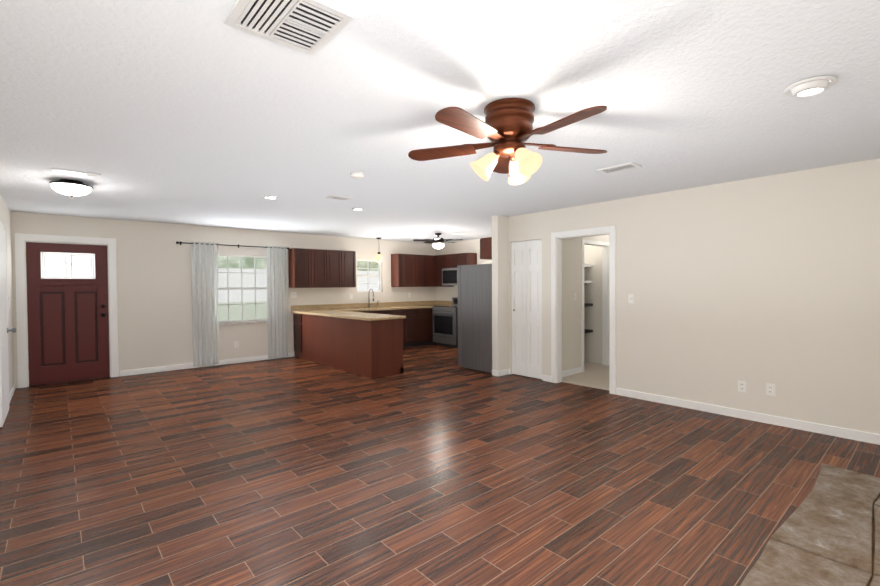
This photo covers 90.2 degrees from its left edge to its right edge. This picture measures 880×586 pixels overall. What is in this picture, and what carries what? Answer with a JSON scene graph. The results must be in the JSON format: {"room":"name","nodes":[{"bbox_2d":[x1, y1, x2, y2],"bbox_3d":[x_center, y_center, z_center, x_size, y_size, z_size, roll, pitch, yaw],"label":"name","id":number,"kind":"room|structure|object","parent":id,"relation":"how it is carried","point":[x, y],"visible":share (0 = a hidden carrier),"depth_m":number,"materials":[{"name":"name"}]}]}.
{"room":"living room","nodes":[
{"label":"living room","id":0,"kind":"room"},
{"bbox_2d":[0,195,13,392],"bbox_3d":[-3.078,0.137,2.705,0.150,2.440,8.720,-1,1,-41],"label":"wall","id":1,"kind":"structure","parent":0,"point":[5,215],"depth_m":5.64,"materials":[{"name":"beige paint"}]},
{"bbox_2d":[0,226,15,426],"bbox_3d":[-4.605,0.314,4.657,0.108,2.018,0.865,-1,1,-41],"label":"door","id":2,"kind":"structure","parent":1,"relation":"in","point":[4,383],"depth_m":4.61,"materials":[{"name":"white wood"}]},
{"bbox_2d":[9,382,15,402],"bbox_3d":[-3.101,1.311,2.884,0.013,0.088,8.400,-1,1,-41],"label":"baseboard","id":3,"kind":"structure","parent":1,"relation":"attached to","point":[11,393],"depth_m":5.62,"materials":[{"name":"white wood"}]},
{"bbox_2d":[11,212,435,387],"bbox_3d":[-3.042,0.038,8.623,7.990,2.440,0.150,-1,1,-41],"label":"wall","id":4,"kind":"structure","parent":0,"point":[154,300],"depth_m":7.30,"materials":[{"name":"beige paint"}]},
{"bbox_2d":[15,233,118,387],"bbox_3d":[-5.480,0.237,6.486,1.130,2.145,0.168,-1,1,-41],"label":"door frame","id":5,"kind":"structure","parent":4,"relation":"attached to","point":[21,311],"depth_m":6.23,"materials":[{"name":"white wood"}]},
{"bbox_2d":[26,242,109,385],"bbox_3d":[-5.446,0.288,6.448,0.910,2.020,0.120,-1,1,-41],"label":"front door","id":6,"kind":"structure","parent":4,"relation":"in","point":[67,314],"depth_m":6.44,"materials":[{"name":"red wood"}]},
{"bbox_2d":[119,352,294,375],"bbox_3d":[-3.936,1.235,7.749,2.805,0.088,0.013,-1,1,-41],"label":"baseboard","id":7,"kind":"structure","parent":4,"relation":"attached to","point":[264,357],"depth_m":7.41,"materials":[{"name":"white wood"}]},
{"bbox_2d":[176,241,289,366],"bbox_3d":[-3.651,0.182,7.914,1.919,2.125,0.118,-1,1,-41],"label":"curtains","id":8,"kind":"object","parent":4,"relation":"attached to","point":[204,291],"visible":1,"depth_m":7.64,"materials":[{"name":"grey fabric"}]},
{"bbox_2d":[234,341,238,347],"bbox_3d":[-3.696,0.934,7.957,0.072,0.115,0.008,-1,1,-41],"label":"outlet","id":9,"kind":"object","parent":4,"relation":"attached to","point":[236,344],"depth_m":7.95,"materials":[{"name":"white plastic"}]},
{"bbox_2d":[218,254,266,322],"bbox_3d":[-3.643,-0.084,8.077,1.030,1.230,0.120,-1,1,-41],"label":"living room window","id":10,"kind":"structure","parent":4,"relation":"in","point":[241,288],"depth_m":8.07,"materials":[{"name":"white"}]},
{"bbox_2d":[219,321,266,324],"bbox_3d":[-3.606,0.550,8.050,1.090,0.034,0.080,-1,1,-41],"label":"window sill","id":11,"kind":"structure","parent":4,"relation":"attached to","point":[242,323],"depth_m":8.01,"materials":[{"name":"wood"}]},
{"bbox_2d":[291,292,296,297],"bbox_3d":[-2.888,0.037,8.652,0.120,0.115,0.009,-1,1,-41],"label":"outlet","id":12,"kind":"object","parent":4,"relation":"attached to","point":[293,294],"depth_m":8.65,"materials":[{"name":"white plastic"}]},
{"bbox_2d":[288,248,315,287],"bbox_3d":[-2.725,-0.483,8.594,0.386,0.760,0.299,-1,1,-41],"label":"upper cabinet","id":13,"kind":"object","parent":4,"relation":"attached to","point":[314,268],"depth_m":8.49,"materials":[{"name":"brown wood"}]},
{"bbox_2d":[316,249,331,287],"bbox_3d":[-2.495,-0.488,8.796,0.438,0.760,0.299,-1,1,-41],"label":"upper cabinet","id":14,"kind":"object","parent":4,"relation":"attached to","point":[323,257],"depth_m":8.76,"materials":[{"name":"brown wood"}]},
{"bbox_2d":[332,250,343,286],"bbox_3d":[-2.244,-0.493,9.014,0.439,0.760,0.299,-1,1,-41],"label":"upper cabinet","id":15,"kind":"object","parent":4,"relation":"attached to","point":[337,255],"depth_m":8.96,"materials":[{"name":"brown wood"}]},
{"bbox_2d":[344,251,355,286],"bbox_3d":[-2.014,-0.498,9.215,0.385,0.760,0.299,-1,1,-41],"label":"upper cabinet","id":16,"kind":"object","parent":4,"relation":"attached to","point":[349,257],"depth_m":9.14,"materials":[{"name":"brown wood"}]},
{"bbox_2d":[357,259,382,291],"bbox_3d":[-1.604,-0.387,9.855,0.670,0.730,0.120,-1,1,-41],"label":"kitchen window","id":17,"kind":"structure","parent":4,"relation":"in","point":[380,271],"depth_m":9.90,"materials":[{"name":"white"}]},
{"bbox_2d":[391,254,434,286],"bbox_3d":[-0.634,-0.527,10.420,1.078,0.760,0.299,-1,1,-41],"label":"upper cabinet","id":18,"kind":"object","parent":4,"relation":"attached to","point":[411,270],"visible":1,"depth_m":10.22,"materials":[{"name":"brown wood"}]},
{"bbox_2d":[0,344,879,585],"bbox_3d":[0.003,1.342,5.462,8.800,0.100,9.400,-1,1,-41],"label":"floor","id":19,"kind":"structure","parent":0,"point":[434,465],"depth_m":3.11,"materials":[{"name":"brown wood"}]},
{"bbox_2d":[303,309,406,378],"bbox_3d":[-1.514,0.813,7.532,0.690,0.908,2.220,-1,1,-41],"label":"kitchen island","id":20,"kind":"object","parent":19,"relation":"on","point":[370,340],"depth_m":6.96,"materials":[{"name":"brown wood"}]},
{"bbox_2d":[291,289,451,358],"bbox_3d":[-1.299,0.574,9.620,3.766,1.312,0.646,-1,1,-41],"label":"kitchen counter","id":21,"kind":"object","parent":19,"relation":"on","point":[419,313],"depth_m":9.80,"materials":[{"name":"brown wood"}]},
{"bbox_2d":[291,300,451,320],"bbox_3d":[-0.571,0.300,8.779,3.769,0.140,2.869,-1,1,-41],"label":"countertop","id":22,"kind":"structure","parent":21,"relation":"on","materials":[{"name":"beige stone"}]},
{"bbox_2d":[368,289,379,307],"bbox_3d":[-1.437,0.114,9.706,0.262,0.411,0.223,-1,1,-41],"label":"faucet","id":23,"kind":"object","parent":21,"relation":"on","point":[370,305],"depth_m":9.72,"materials":[{"name":"silver metal"}]},
{"bbox_2d":[432,297,457,347],"bbox_3d":[0.312,0.663,10.075,0.744,1.100,0.755,-1,1,-41],"label":"stove","id":24,"kind":"object","parent":19,"relation":"on","point":[445,324],"visible":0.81,"depth_m":9.83,"materials":[{"name":"silver metal"}]},
{"bbox_2d":[457,264,491,373],"bbox_3d":[0.875,0.394,7.402,0.905,1.720,0.851,-1,1,-41],"label":"refrigerator","id":25,"kind":"object","parent":19,"relation":"on","point":[474,284],"visible":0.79,"depth_m":7.07,"materials":[{"name":"silver metal"}]},
{"bbox_2d":[562,361,608,390],"bbox_3d":[2.635,1.242,7.022,2.380,0.014,1.750,-1,1,-41],"label":"carpet","id":26,"kind":"object","parent":19,"relation":"on","point":[594,375],"visible":0.21,"depth_m":6.47,"materials":[{"name":"beige carpet"}]},
{"bbox_2d":[740,463,879,585],"bbox_3d":[2.042,1.307,2.098,2.740,0.056,0.748,-1,1,-41],"label":"stone hearth","id":27,"kind":"object","parent":19,"relation":"on","point":[827,533],"visible":1,"depth_m":2.27,"materials":[{"name":"brown stone"}]},
{"bbox_2d":[0,0,879,243],"bbox_3d":[-0.013,-1.198,5.420,8.800,0.100,9.400,-1,1,-41],"label":"ceiling","id":28,"kind":"structure","parent":0,"point":[193,112],"depth_m":2.55,"materials":[{"name":"white paint"}]},
{"bbox_2d":[49,179,92,197],"bbox_3d":[-3.657,-1.022,4.351,0.340,0.168,0.340,-1,1,-41],"label":"dome ceiling light","id":29,"kind":"object","parent":28,"relation":"attached to","point":[71,188],"visible":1,"depth_m":4.26,"materials":[{"name":"white glass"}]},
{"bbox_2d":[52,168,100,177],"bbox_3d":[-3.319,-1.097,4.008,0.340,0.012,0.110,-1,1,-41],"label":"ceiling vent","id":30,"kind":"object","parent":28,"relation":"in","point":[76,172],"visible":1,"depth_m":4.00,"materials":[{"name":"white"}]},
{"bbox_2d":[263,196,277,199],"bbox_3d":[-2.000,-1.121,5.173,0.170,0.012,0.170,-1,1,-41],"label":"recessed light","id":31,"kind":"object","parent":28,"relation":"in","point":[270,197],"visible":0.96,"depth_m":5.17,"materials":[{"name":"white plastic"}]},
{"bbox_2d":[224,0,353,55],"bbox_3d":[-0.596,-1.077,1.726,0.370,0.012,0.370,-1,1,-41],"label":"ceiling vent","id":32,"kind":"object","parent":28,"relation":"in","point":[311,27],"visible":1,"depth_m":1.73,"materials":[{"name":"white metal"}]},
{"bbox_2d":[326,195,351,200],"bbox_3d":[-1.196,-1.131,5.211,0.260,0.012,0.150,-1,1,-41],"label":"ceiling vent","id":33,"kind":"object","parent":28,"relation":"in","point":[339,197],"visible":1,"depth_m":5.19,"materials":[{"name":"white"}]},
{"bbox_2d":[350,172,363,178],"bbox_3d":[-0.781,-1.104,4.127,0.130,0.034,0.130,-1,1,-41],"label":"recessed light","id":34,"kind":"object","parent":28,"relation":"attached to","point":[357,175],"visible":1,"depth_m":4.09,"materials":[{"name":"white plastic"}]},
{"bbox_2d":[352,208,363,210],"bbox_3d":[-1.122,-1.140,5.992,0.170,0.012,0.170,-1,1,-41],"label":"recessed light","id":35,"kind":"object","parent":28,"relation":"in","point":[357,209],"visible":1,"depth_m":6.01,"materials":[{"name":"white plastic"}]},
{"bbox_2d":[376,237,381,262],"bbox_3d":[-1.337,-0.932,9.604,0.132,0.555,0.132,-1,1,-41],"label":"light","id":36,"kind":"object","parent":28,"relation":"hanging from","point":[378,258],"visible":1,"depth_m":9.56,"materials":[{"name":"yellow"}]},
{"bbox_2d":[413,233,462,249],"bbox_3d":[-0.037,-1.040,8.872,0.986,0.330,0.981,-1,1,-41],"label":"kitchen ceiling fan","id":37,"kind":"object","parent":28,"relation":"hanging from","point":[438,241],"visible":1,"depth_m":8.75,"materials":[{"name":"black metal"}]},
{"bbox_2d":[408,98,606,184],"bbox_3d":[0.417,-0.888,2.585,1.251,0.432,1.245,-1,1,-41],"label":"room ceiling fan","id":38,"kind":"object","parent":28,"relation":"hanging from","point":[505,128],"visible":1,"depth_m":2.53,"materials":[{"name":"brown wood"}]},
{"bbox_2d":[597,162,641,173],"bbox_3d":[1.618,-1.128,3.964,0.180,0.012,0.330,-1,1,-41],"label":"ceiling vent","id":39,"kind":"object","parent":28,"relation":"in","point":[620,167],"visible":1,"depth_m":3.95,"materials":[{"name":"white"}]},
{"bbox_2d":[784,75,837,96],"bbox_3d":[1.968,-1.085,2.332,0.220,0.041,0.220,-1,1,-41],"label":"recessed light","id":40,"kind":"object","parent":28,"relation":"in","point":[808,87],"visible":0.98,"depth_m":2.29,"materials":[{"name":"white"}]},
{"bbox_2d":[436,239,491,300],"bbox_3d":[1.236,-0.007,9.683,0.150,2.440,3.880,-1,1,-41],"label":"wall","id":41,"kind":"structure","parent":0,"point":[449,293],"depth_m":10.56,"materials":[{"name":"beige paint"}]},
{"bbox_2d":[434,255,453,286],"bbox_3d":[0.001,-0.537,10.742,0.299,0.760,0.649,-1,1,-41],"label":"upper cabinet","id":42,"kind":"object","parent":41,"relation":"attached to","point":[439,265],"visible":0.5,"depth_m":10.56,"materials":[{"name":"brown wood"}]},
{"bbox_2d":[444,253,476,267],"bbox_3d":[0.473,-0.751,10.197,0.299,0.320,0.780,-1,1,-41],"label":"upper cabinet","id":43,"kind":"object","parent":41,"relation":"attached to","point":[453,260],"visible":0.94,"depth_m":10.00,"materials":[{"name":"brown wood"}]},
{"bbox_2d":[442,268,456,285],"bbox_3d":[0.425,-0.375,10.162,0.428,0.400,0.755,-1,1,-41],"label":"microwave","id":44,"kind":"object","parent":43,"relation":"attached to","point":[449,276],"visible":0.35,"depth_m":10.12,"materials":[{"name":"silver metal"}]},
{"bbox_2d":[492,215,508,370],"bbox_3d":[1.723,0.027,7.453,2.350,2.440,0.120,-1,1,-41],"label":"wall","id":45,"kind":"structure","parent":0,"point":[500,307],"depth_m":6.70,"materials":[{"name":"beige paint"}]},
{"bbox_2d":[480,237,491,259],"bbox_3d":[1.070,-0.709,7.156,0.900,0.330,0.299,-1,1,-41],"label":"upper cabinet","id":46,"kind":"object","parent":45,"relation":"attached to","point":[485,248],"visible":0.29,"depth_m":6.87,"materials":[{"name":"brown wood"}]},
{"bbox_2d":[497,369,510,376],"bbox_3d":[0.985,1.220,6.719,0.263,0.088,0.035,-1,1,-41],"label":"baseboard","id":47,"kind":"structure","parent":45,"relation":"attached to","point":[506,371],"depth_m":6.72,"materials":[{"name":"white wood"}]},
{"bbox_2d":[562,235,608,370],"bbox_3d":[2.493,0.027,7.156,2.380,2.440,0.100,-1,1,-41],"label":"wall","id":48,"kind":"structure","parent":0,"point":[571,307],"depth_m":6.68,"materials":[{"name":"beige paint"}]},
{"bbox_2d":[562,367,581,376],"bbox_3d":[1.927,1.202,6.601,0.760,0.088,0.013,-1,1,-41],"label":"baseboard","id":49,"kind":"structure","parent":48,"relation":"attached to","point":[576,370],"depth_m":6.65,"materials":[{"name":"white wood"}]},
{"bbox_2d":[584,245,601,363],"bbox_3d":[2.663,0.016,7.783,0.100,2.440,0.620,-1,1,-41],"label":"wall","id":50,"kind":"structure","parent":0,"point":[593,319],"depth_m":7.68,"materials":[{"name":"beige paint"}]},
{"bbox_2d":[584,264,592,332],"bbox_3d":[2.221,0.171,7.544,0.876,1.322,0.398,-1,1,-41],"label":"closet shelf","id":51,"kind":"object","parent":50,"relation":"attached to","point":[585,305],"visible":0.08,"depth_m":7.59,"materials":[{"name":"silver metal"}]},
{"bbox_2d":[508,158,879,433],"bbox_3d":[2.613,0.060,5.118,0.120,2.440,4.570,-1,1,-41],"label":"wall","id":52,"kind":"structure","parent":0,"point":[757,284],"depth_m":4.42,"materials":[{"name":"beige paint"}]},
{"bbox_2d":[511,239,541,378],"bbox_3d":[1.301,0.235,6.569,0.074,2.035,0.574,-1,1,-41],"label":"bifold closet door","id":53,"kind":"structure","parent":52,"relation":"in","point":[526,279],"depth_m":6.55,"materials":[{"name":"white wood"}]},
{"bbox_2d":[551,226,615,394],"bbox_3d":[1.940,0.212,5.893,0.152,2.120,0.950,-1,1,-41],"label":"door frame","id":54,"kind":"structure","parent":52,"relation":"attached to","point":[609,303],"depth_m":5.70,"materials":[{"name":"white wood"}]},
{"bbox_2d":[628,294,633,302],"bbox_3d":[2.331,0.068,5.343,0.010,0.115,0.072,-1,1,-41],"label":"light switch","id":55,"kind":"object","parent":52,"relation":"attached to","point":[630,296],"depth_m":5.34,"materials":[{"name":"white plastic"}]},
{"bbox_2d":[738,380,745,392],"bbox_3d":[3.094,0.958,4.492,0.008,0.115,0.072,-1,1,-41],"label":"outlet","id":56,"kind":"object","parent":52,"relation":"attached to","point":[741,384],"depth_m":4.49,"materials":[{"name":"white plastic"}]},
{"bbox_2d":[616,388,879,444],"bbox_3d":[3.142,1.245,4.438,0.013,0.088,2.830,-1,1,-41],"label":"baseboard","id":57,"kind":"structure","parent":52,"relation":"attached to","point":[867,437],"depth_m":4.37,"materials":[{"name":"white wood"}]},
{"bbox_2d":[766,383,774,395],"bbox_3d":[3.251,0.950,4.311,0.008,0.115,0.072,-1,1,-41],"label":"outlet","id":58,"kind":"object","parent":52,"relation":"attached to","point":[770,389],"depth_m":4.31,"materials":[{"name":"white plastic"}]},
{"label":"outside","id":59,"kind":"structure","parent":0,"visible":0},
{"bbox_2d":[218,256,378,320],"bbox_3d":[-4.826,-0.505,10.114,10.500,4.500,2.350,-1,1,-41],"label":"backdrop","id":60,"kind":"structure","parent":59,"point":[251,296],"depth_m":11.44,"materials":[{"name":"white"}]}
]}

